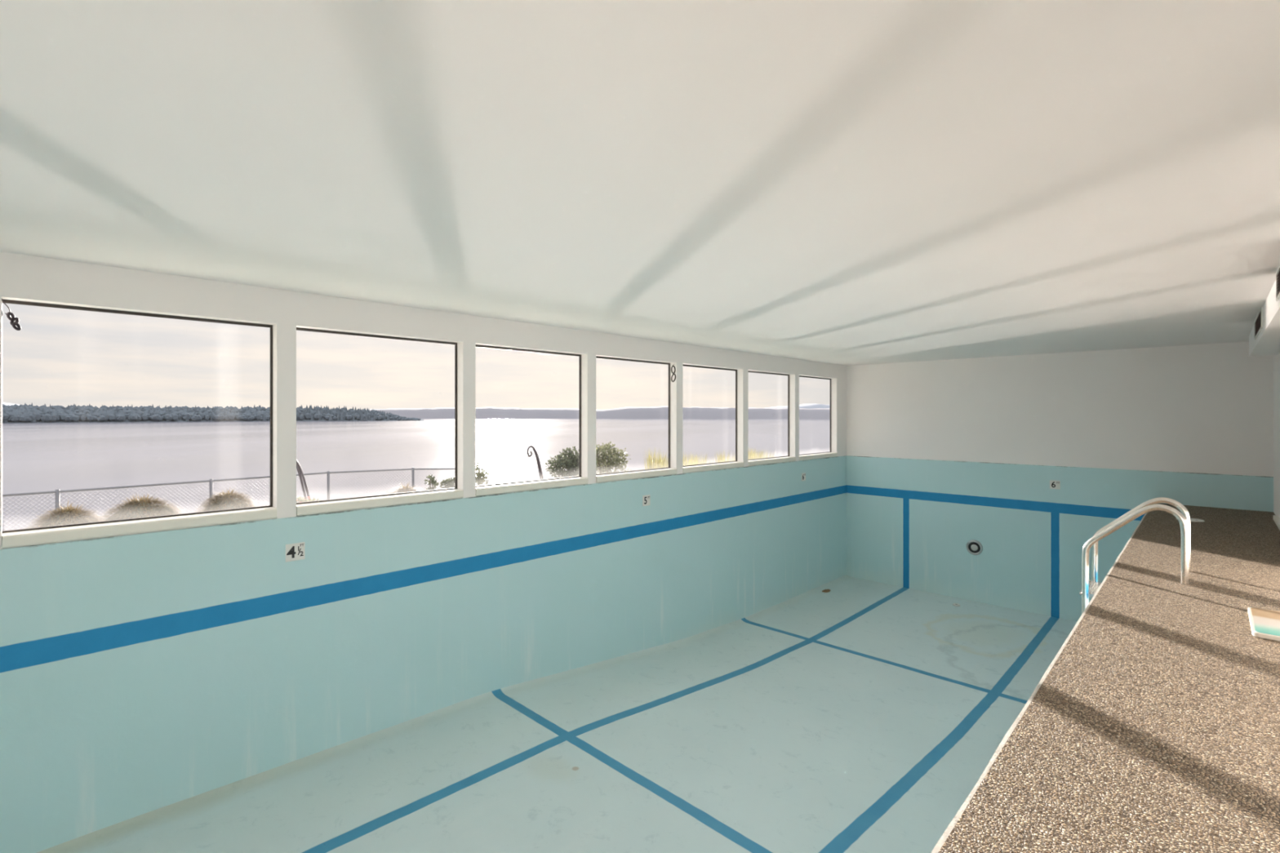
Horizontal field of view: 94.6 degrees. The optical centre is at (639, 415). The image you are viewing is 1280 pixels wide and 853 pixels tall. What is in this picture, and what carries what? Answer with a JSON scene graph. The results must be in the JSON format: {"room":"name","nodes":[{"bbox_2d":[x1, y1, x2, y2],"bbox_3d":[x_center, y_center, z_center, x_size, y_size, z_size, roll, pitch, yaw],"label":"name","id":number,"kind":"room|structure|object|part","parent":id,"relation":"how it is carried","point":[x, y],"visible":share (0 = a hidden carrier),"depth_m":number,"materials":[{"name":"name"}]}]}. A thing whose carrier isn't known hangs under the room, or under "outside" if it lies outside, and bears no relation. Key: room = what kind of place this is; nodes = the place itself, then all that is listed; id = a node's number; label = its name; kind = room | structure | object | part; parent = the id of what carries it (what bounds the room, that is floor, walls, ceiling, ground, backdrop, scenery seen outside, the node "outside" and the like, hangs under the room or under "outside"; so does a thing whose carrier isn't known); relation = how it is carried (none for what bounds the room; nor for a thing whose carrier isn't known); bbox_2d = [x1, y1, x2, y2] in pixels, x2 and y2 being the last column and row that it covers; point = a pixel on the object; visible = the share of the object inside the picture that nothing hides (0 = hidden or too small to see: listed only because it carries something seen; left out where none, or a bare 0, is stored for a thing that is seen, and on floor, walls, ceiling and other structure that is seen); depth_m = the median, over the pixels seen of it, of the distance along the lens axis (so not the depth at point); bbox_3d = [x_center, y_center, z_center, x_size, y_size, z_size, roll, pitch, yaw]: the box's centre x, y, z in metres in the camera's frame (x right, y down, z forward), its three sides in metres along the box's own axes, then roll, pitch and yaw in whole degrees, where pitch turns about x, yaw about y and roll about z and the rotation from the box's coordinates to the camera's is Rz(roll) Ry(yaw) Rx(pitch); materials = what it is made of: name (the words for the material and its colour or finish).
{"room":"indoor swimming pool","nodes":[
{"label":"indoor swimming pool","id":0,"kind":"room"},
{"bbox_2d":[0,251,846,852],"bbox_3d":[-1.639,1.280,6.434,0.250,4.840,16.960,0,0,44],"label":"wall","id":1,"kind":"structure","parent":0,"point":[140,673],"depth_m":5.18,"materials":[{"name":"paint"}]},
{"bbox_2d":[1,298,21,330],"bbox_3d":[-4.051,-0.651,3.795,0.017,0.205,0.099,0,0,44],"label":"hanging wire","id":2,"kind":"object","parent":1,"relation":"hanging from","point":[13,318],"visible":1,"depth_m":3.80,"materials":[{"name":"black metal"}]},
{"bbox_2d":[2,299,276,548],"bbox_3d":[-3.571,0.047,4.352,0.158,1.604,1.539,0,0,44],"label":"window","id":3,"kind":"structure","parent":1,"relation":"in","point":[54,534],"depth_m":4.29,"materials":[{"name":"beige paint"}]},
{"bbox_3d":[-3.565,0.808,4.346,0.141,0.082,1.534,0,0,44],"label":"sill","id":4,"kind":"part","parent":3,"relation":"part of","materials":[{"name":"beige paint"}]},
{"bbox_2d":[285,542,305,562],"bbox_3d":[-2.894,1.148,4.956,0.006,0.145,0.145,0,0,44],"label":"depth marker","id":5,"kind":"object","parent":1,"relation":"attached to","point":[294,552],"visible":1,"depth_m":4.95,"materials":[{"name":"white tile"}]},
{"bbox_2d":[296,327,463,515],"bbox_3d":[-2.400,0.047,5.560,0.158,1.604,1.539,0,0,44],"label":"window","id":6,"kind":"structure","parent":1,"relation":"in","point":[308,508],"depth_m":5.57,"materials":[{"name":"beige paint"}]},
{"bbox_3d":[-2.394,0.808,5.554,0.141,0.082,1.534,0,0,44],"label":"sill","id":7,"kind":"part","parent":6,"relation":"part of","materials":[{"name":"beige paint"}]},
{"bbox_2d":[475,344,587,496],"bbox_3d":[-1.229,0.047,6.769,0.158,1.604,1.539,0,0,44],"label":"window","id":8,"kind":"structure","parent":1,"relation":"in","point":[506,487],"depth_m":6.81,"materials":[{"name":"beige paint"}]},
{"bbox_3d":[-1.222,0.808,6.763,0.141,0.082,1.534,0,0,44],"label":"sill","id":9,"kind":"part","parent":8,"relation":"part of","materials":[{"name":"beige paint"}]},
{"bbox_2d":[595,355,676,483],"bbox_3d":[-0.057,0.047,7.978,0.158,1.604,1.539,0,0,44],"label":"window","id":10,"kind":"structure","parent":1,"relation":"in","point":[617,476],"depth_m":8.02,"materials":[{"name":"beige paint"}]},
{"bbox_3d":[-0.051,0.808,7.972,0.141,0.082,1.534,0,0,44],"label":"sill","id":11,"kind":"part","parent":10,"relation":"part of","materials":[{"name":"beige paint"}]},
{"bbox_2d":[642,494,650,506],"bbox_3d":[0.088,1.160,8.033,0.006,0.145,0.145,0,0,44],"label":"depth marker","id":12,"kind":"object","parent":1,"relation":"attached to","point":[646,499],"visible":1,"depth_m":8.04,"materials":[{"name":"white tile"}]},
{"bbox_2d":[671,364,675,382],"bbox_3d":[0.474,-0.597,8.410,0.036,0.253,0.100,0,0,44],"label":"rings","id":13,"kind":"object","parent":1,"relation":"hanging from","point":[673,364],"visible":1,"depth_m":8.40,"materials":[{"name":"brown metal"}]},
{"bbox_2d":[682,364,743,473],"bbox_3d":[1.114,0.047,9.186,0.158,1.604,1.539,0,0,44],"label":"window","id":14,"kind":"structure","parent":1,"relation":"in","point":[728,464],"depth_m":9.28,"materials":[{"name":"beige paint"}]},
{"bbox_3d":[1.120,0.808,9.180,0.141,0.082,1.534,0,0,44],"label":"sill","id":15,"kind":"part","parent":14,"relation":"part of","materials":[{"name":"beige paint"}]},
{"bbox_2d":[747,370,795,466],"bbox_3d":[2.285,0.047,10.395,0.158,1.604,1.539,0,0,44],"label":"window","id":16,"kind":"structure","parent":1,"relation":"in","point":[753,462],"depth_m":10.55,"materials":[{"name":"beige paint"}]},
{"bbox_3d":[2.291,0.808,10.389,0.141,0.082,1.534,0,0,44],"label":"sill","id":17,"kind":"part","parent":16,"relation":"part of","materials":[{"name":"beige paint"}]},
{"bbox_2d":[801,472,805,480],"bbox_3d":[3.084,1.163,11.124,0.006,0.145,0.145,0,0,44],"label":"depth marker","id":18,"kind":"object","parent":1,"relation":"attached to","point":[803,475],"visible":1,"depth_m":11.12,"materials":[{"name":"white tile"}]},
{"bbox_2d":[799,375,837,460],"bbox_3d":[3.456,0.047,11.604,0.158,1.604,1.539,0,0,44],"label":"window","id":19,"kind":"structure","parent":1,"relation":"in","point":[822,455],"depth_m":11.70,"materials":[{"name":"beige paint"}]},
{"bbox_3d":[3.462,0.808,11.598,0.141,0.082,1.534,0,0,44],"label":"sill","id":20,"kind":"part","parent":19,"relation":"part of","materials":[{"name":"beige paint"}]},
{"bbox_2d":[36,574,1076,852],"bbox_3d":[0.232,3.128,4.622,4.960,0.529,16.960,0,0,44],"label":"floor","id":21,"kind":"structure","parent":0,"point":[860,715],"depth_m":5.31,"materials":[{"name":"paint"}]},
{"bbox_2d":[822,589,831,592],"bbox_3d":[3.594,3.377,11.369,0.136,0.018,0.245,0,0,44],"label":"debris patch","id":22,"kind":"object","parent":21,"relation":"on","point":[824,590],"visible":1,"depth_m":11.34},
{"bbox_2d":[0,0,1279,365],"bbox_3d":[0.512,-1.115,4.350,6.940,0.150,17.360,0,0,44],"label":"ceiling","id":23,"kind":"structure","parent":0,"point":[838,182],"depth_m":2.40,"materials":[{"name":"white paint"}]},
{"bbox_2d":[1248,266,1279,356],"bbox_3d":[3.019,-0.907,2.435,0.272,0.265,14.700,0,0,44],"label":"duct","id":24,"kind":"object","parent":23,"relation":"attached to","point":[1264,336],"visible":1,"depth_m":5.67,"materials":[{"name":"white metal"}]},
{"bbox_3d":[6.406,-0.940,6.116,0.012,0.200,1.240,0,0,44],"label":"grille frame","id":25,"kind":"part","parent":24,"relation":"part of","materials":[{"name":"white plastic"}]},
{"bbox_3d":[4.248,-0.940,3.890,0.012,0.200,1.240,0,0,44],"label":"grille frame","id":26,"kind":"part","parent":24,"relation":"part of","materials":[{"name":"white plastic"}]},
{"bbox_2d":[846,341,1273,622],"bbox_3d":[6.608,1.280,10.390,6.590,4.840,0.200,0,0,44],"label":"wall","id":27,"kind":"structure","parent":0,"point":[943,455],"depth_m":10.07,"materials":[{"name":"paint"}]},
{"bbox_2d":[966,539,982,555],"bbox_3d":[6.082,2.410,10.741,0.276,0.276,0.027,0,0,44],"label":"lamp","id":28,"kind":"object","parent":27,"relation":"attached to","point":[975,548],"visible":1,"depth_m":10.73,"materials":[{"name":"metal"}]},
{"bbox_2d":[1049,480,1060,489],"bbox_3d":[6.962,1.168,9.904,0.145,0.145,0.006,0,0,44],"label":"depth marker","id":29,"kind":"object","parent":27,"relation":"attached to","point":[1053,484],"visible":1,"depth_m":9.90,"materials":[{"name":"white tile"}]},
{"bbox_2d":[937,502,1279,852],"bbox_3d":[2.410,1.420,2.511,1.254,0.160,16.960,0,0,44],"label":"deck","id":30,"kind":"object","parent":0,"point":[1155,728],"visible":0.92,"depth_m":2.56,"materials":[{"name":"brown gravel"}]},
{"bbox_2d":[931,512,1146,852],"bbox_3d":[1.980,1.416,2.928,0.020,0.148,16.960,0,0,44],"label":"trim","id":31,"kind":"structure","parent":30,"relation":"attached to","point":[940,842],"depth_m":2.49,"materials":[{"name":"white paint"}]},
{"bbox_2d":[1079,497,1191,613],"bbox_3d":[4.288,1.583,5.118,0.705,1.720,0.617,0,0,44],"label":"pool ladder","id":32,"kind":"object","parent":30,"relation":"attached to","point":[1089,588],"visible":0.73,"depth_m":5.07,"materials":[{"name":"metal"}]},
{"bbox_2d":[1176,518,1204,521],"bbox_3d":[7.024,1.333,7.536,0.268,0.011,0.268,0,0,44],"label":"lid","id":33,"kind":"object","parent":30,"relation":"on","point":[1191,519],"visible":0.62,"depth_m":7.49,"materials":[{"name":"white plastic"}]},
{"bbox_2d":[1248,607,1279,641],"bbox_3d":[4.065,1.323,3.678,0.370,0.031,0.670,0,0,44],"label":"kickboard","id":34,"kind":"object","parent":30,"relation":"on","point":[1264,624],"visible":1,"depth_m":3.71,"materials":[{"name":"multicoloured plastic"}]},
{"bbox_2d":[1273,353,1279,517],"bbox_3d":[2.932,0.230,2.005,0.200,2.740,16.960,0,0,44],"label":"wall","id":35,"kind":"structure","parent":0,"point":[1276,357],"depth_m":7.70,"materials":[{"name":"white paint"}]},
{"bbox_2d":[1272,515,1279,530],"bbox_3d":[2.562,1.315,1.799,0.045,0.050,16.150,0,0,44],"label":"baseboard","id":36,"kind":"structure","parent":35,"relation":"attached to","point":[1276,518],"depth_m":7.30,"materials":[{"name":"beige paint"}]},
{"label":"outside","id":37,"kind":"structure","parent":0,"visible":0},
{"bbox_2d":[2,418,830,530],"bbox_3d":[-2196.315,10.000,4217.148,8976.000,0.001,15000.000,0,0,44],"label":"lake water","id":38,"kind":"structure","parent":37,"point":[37,457],"depth_m":161.21,"materials":[{"name":"liquid"}]},
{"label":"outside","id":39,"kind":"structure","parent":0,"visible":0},
{"bbox_2d":[365,405,830,418],"bbox_3d":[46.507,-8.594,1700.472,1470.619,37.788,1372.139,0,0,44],"label":"hills","id":40,"kind":"structure","parent":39,"point":[654,412],"depth_m":1651.01,"materials":[{"name":"grey"}]},
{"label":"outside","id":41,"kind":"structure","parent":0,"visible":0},
{"bbox_3d":[-5.484,6.263,22.721,28.000,9.061,75.000,0,0,44],"label":"ground","id":42,"kind":"structure","parent":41,"visible":0},
{"bbox_2d":[22,501,108,528],"bbox_3d":[-9.051,1.798,9.330,1.204,0.975,1.344,0,0,36],"label":"grass mound","id":43,"kind":"object","parent":42,"relation":"on","point":[67,515],"visible":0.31,"depth_m":9.22,"materials":[{"name":"plant"}]},
{"bbox_2d":[96,493,184,521],"bbox_3d":[-9.128,1.888,10.833,1.352,0.998,1.684,0,0,44],"label":"grass mound","id":44,"kind":"object","parent":42,"relation":"on","point":[142,508],"visible":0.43,"depth_m":10.67,"materials":[{"name":"plant"}]},
{"bbox_2d":[194,488,259,512],"bbox_3d":[-7.579,1.804,10.854,1.346,0.966,1.348,0,0,1],"label":"grass mound","id":45,"kind":"object","parent":42,"relation":"on","point":[225,500],"visible":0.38,"depth_m":10.70,"materials":[{"name":"plant"}]},
{"bbox_2d":[2,466,479,530],"bbox_3d":[-13.594,2.375,11.611,21.693,1.551,1.799,0,0,-42],"label":"fence","id":46,"kind":"object","parent":42,"relation":"on","point":[57,491],"visible":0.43,"depth_m":14.79,"materials":[{"name":"grey metal"}]},
{"bbox_3d":[-12.547,2.359,12.716,0.068,1.519,0.068,0,0,44],"label":"post","id":47,"kind":"part","parent":46,"relation":"part of","materials":[{"name":"grey metal"}]},
{"bbox_3d":[-10.770,2.362,14.823,0.068,1.525,0.068,0,0,44],"label":"post","id":48,"kind":"part","parent":46,"relation":"part of","materials":[{"name":"grey metal"}]},
{"bbox_3d":[-13.598,1.650,11.602,21.673,0.046,1.776,0,0,-42],"label":"rail","id":49,"kind":"part","parent":46,"relation":"part of","materials":[{"name":"grey metal"}]},
{"bbox_3d":[-8.936,2.375,16.931,0.068,1.551,0.068,0,0,44],"label":"post","id":50,"kind":"part","parent":46,"relation":"part of","materials":[{"name":"grey metal"}]},
{"bbox_3d":[-6.960,2.331,18.108,0.068,1.461,0.068,0,0,44],"label":"post","id":51,"kind":"part","parent":46,"relation":"part of","materials":[{"name":"grey metal"}]},
{"bbox_2d":[296,459,310,499],"bbox_3d":[-5.257,1.300,8.945,0.034,1.435,0.646,0,0,44],"label":"hook","id":52,"kind":"object","parent":42,"relation":"on","point":[299,468],"visible":0.23,"depth_m":9.03,"materials":[{"name":"metal"}]},
{"bbox_3d":[-5.249,1.300,8.953,0.034,1.434,0.482,0,0,44],"label":"rod","id":53,"kind":"part","parent":52,"relation":"part of","materials":[{"name":"metal"}]},
{"bbox_2d":[296,496,321,502],"bbox_3d":[-4.911,1.580,8.652,0.259,0.803,0.473,0,0,44],"label":"flowering plant","id":54,"kind":"object","parent":42,"relation":"on","point":[302,500],"visible":0.23,"depth_m":8.64,"materials":[{"name":"grey plant"}]},
{"bbox_2d":[386,480,420,493],"bbox_3d":[-5.266,1.861,13.254,1.280,0.807,1.314,0,0,13],"label":"grass mound","id":55,"kind":"object","parent":42,"relation":"on","point":[403,489],"visible":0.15,"depth_m":13.16,"materials":[{"name":"plant"}]},
{"bbox_2d":[423,474,439,490],"bbox_3d":[-3.534,1.492,10.005,0.214,0.987,0.277,0,0,16],"label":"young sapling","id":56,"kind":"object","parent":42,"relation":"on","point":[431,481],"visible":0.48,"depth_m":9.98,"materials":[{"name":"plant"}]},
{"bbox_2d":[439,476,454,488],"bbox_3d":[-3.276,1.513,10.268,0.314,0.932,0.452,0,0,44],"label":"leafy bush","id":57,"kind":"object","parent":42,"relation":"on","point":[448,483],"visible":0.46,"depth_m":10.18,"materials":[{"name":"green plant"}]},
{"bbox_2d":[475,461,493,485],"bbox_3d":[-2.912,1.401,10.657,0.469,1.139,0.600,0,0,44],"label":"leafy bush","id":58,"kind":"object","parent":42,"relation":"on","point":[482,478],"visible":0.44,"depth_m":10.63,"materials":[{"name":"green plant"}]},
{"bbox_2d":[524,445,543,480],"bbox_3d":[-2.181,1.342,12.119,0.034,1.437,0.646,0,0,44],"label":"hook","id":59,"kind":"object","parent":42,"relation":"on","point":[540,469],"visible":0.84,"depth_m":12.16,"materials":[{"name":"metal"}]},
{"bbox_3d":[-2.152,1.341,12.149,0.034,1.437,0.420,0,0,44],"label":"rod","id":60,"kind":"part","parent":59,"relation":"part of","materials":[{"name":"metal"}]},
{"bbox_2d":[545,445,578,478],"bbox_3d":[-1.452,1.310,12.154,0.783,1.353,1.178,0,0,44],"label":"leafy bush","id":61,"kind":"object","parent":42,"relation":"on","point":[571,462],"visible":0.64,"depth_m":11.97,"materials":[{"name":"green plant"}]},
{"bbox_2d":[595,441,631,474],"bbox_3d":[-0.669,1.263,12.949,1.043,1.389,0.947,0,0,-10],"label":"leafy bush","id":62,"kind":"object","parent":42,"relation":"on","point":[610,464],"visible":0.67,"depth_m":12.79,"materials":[{"name":"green plant"}]},
{"bbox_2d":[640,447,668,469],"bbox_3d":[0.415,1.314,13.581,0.755,1.241,0.989,0,0,44],"label":"clump","id":63,"kind":"object","parent":42,"relation":"on","point":[650,465],"visible":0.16,"depth_m":13.47,"materials":[{"name":"yellow plant"}]},
{"bbox_2d":[653,453,687,468],"bbox_3d":[0.658,1.311,12.524,0.682,1.135,0.927,0,0,25],"label":"clump","id":64,"kind":"object","parent":42,"relation":"on","point":[659,463],"visible":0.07,"depth_m":12.47,"materials":[{"name":"yellow plant"}]},
{"bbox_2d":[682,450,703,466],"bbox_3d":[1.184,1.386,14.370,0.634,1.130,1.024,0,0,44],"label":"clump","id":65,"kind":"object","parent":42,"relation":"on","point":[684,460],"visible":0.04,"depth_m":14.44,"materials":[{"name":"yellow plant"}]},
{"bbox_2d":[682,453,715,465],"bbox_3d":[1.315,1.328,13.196,0.684,1.106,0.894,0,0,44],"label":"clump","id":66,"kind":"object","parent":42,"relation":"on","point":[694,461],"visible":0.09,"depth_m":13.07,"materials":[{"name":"yellow plant"}]},
{"bbox_2d":[713,450,735,462],"bbox_3d":[2.258,1.409,15.497,0.646,1.106,0.928,0,0,44],"label":"clump","id":67,"kind":"object","parent":42,"relation":"on","point":[719,460],"visible":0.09,"depth_m":15.34,"materials":[{"name":"yellow plant"}]},
{"bbox_2d":[747,448,768,459],"bbox_3d":[3.249,1.383,16.503,0.612,1.080,0.957,0,0,44],"label":"clump","id":68,"kind":"object","parent":42,"relation":"on","point":[750,456],"visible":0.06,"depth_m":16.55,"materials":[{"name":"yellow plant"}]},
{"bbox_2d":[752,449,775,458],"bbox_3d":[3.203,1.364,15.149,0.866,1.045,0.644,0,0,-29],"label":"clump","id":69,"kind":"object","parent":42,"relation":"on","point":[762,450],"visible":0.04,"depth_m":15.24,"materials":[{"name":"yellow plant"}]},
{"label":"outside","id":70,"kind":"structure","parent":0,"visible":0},
{"bbox_2d":[2,417,423,422],"bbox_3d":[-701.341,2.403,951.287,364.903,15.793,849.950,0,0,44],"label":"headland","id":71,"kind":"structure","parent":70,"point":[323,419],"depth_m":874.49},
{"bbox_2d":[2,403,420,422],"bbox_3d":[-664.618,-4.686,919.105,173.716,29.711,689.093,0,0,44],"label":"forest","id":72,"kind":"object","parent":71,"relation":"on","point":[14,413],"visible":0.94,"depth_m":882.43,"materials":[{"name":"plant"}]},
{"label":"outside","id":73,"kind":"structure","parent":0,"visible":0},
{"bbox_2d":[2,402,830,408],"bbox_3d":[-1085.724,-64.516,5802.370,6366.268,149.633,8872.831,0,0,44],"label":"mountains","id":74,"kind":"structure","parent":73,"point":[812,406],"depth_m":6603.60,"materials":[{"name":"grey"}]}
]}

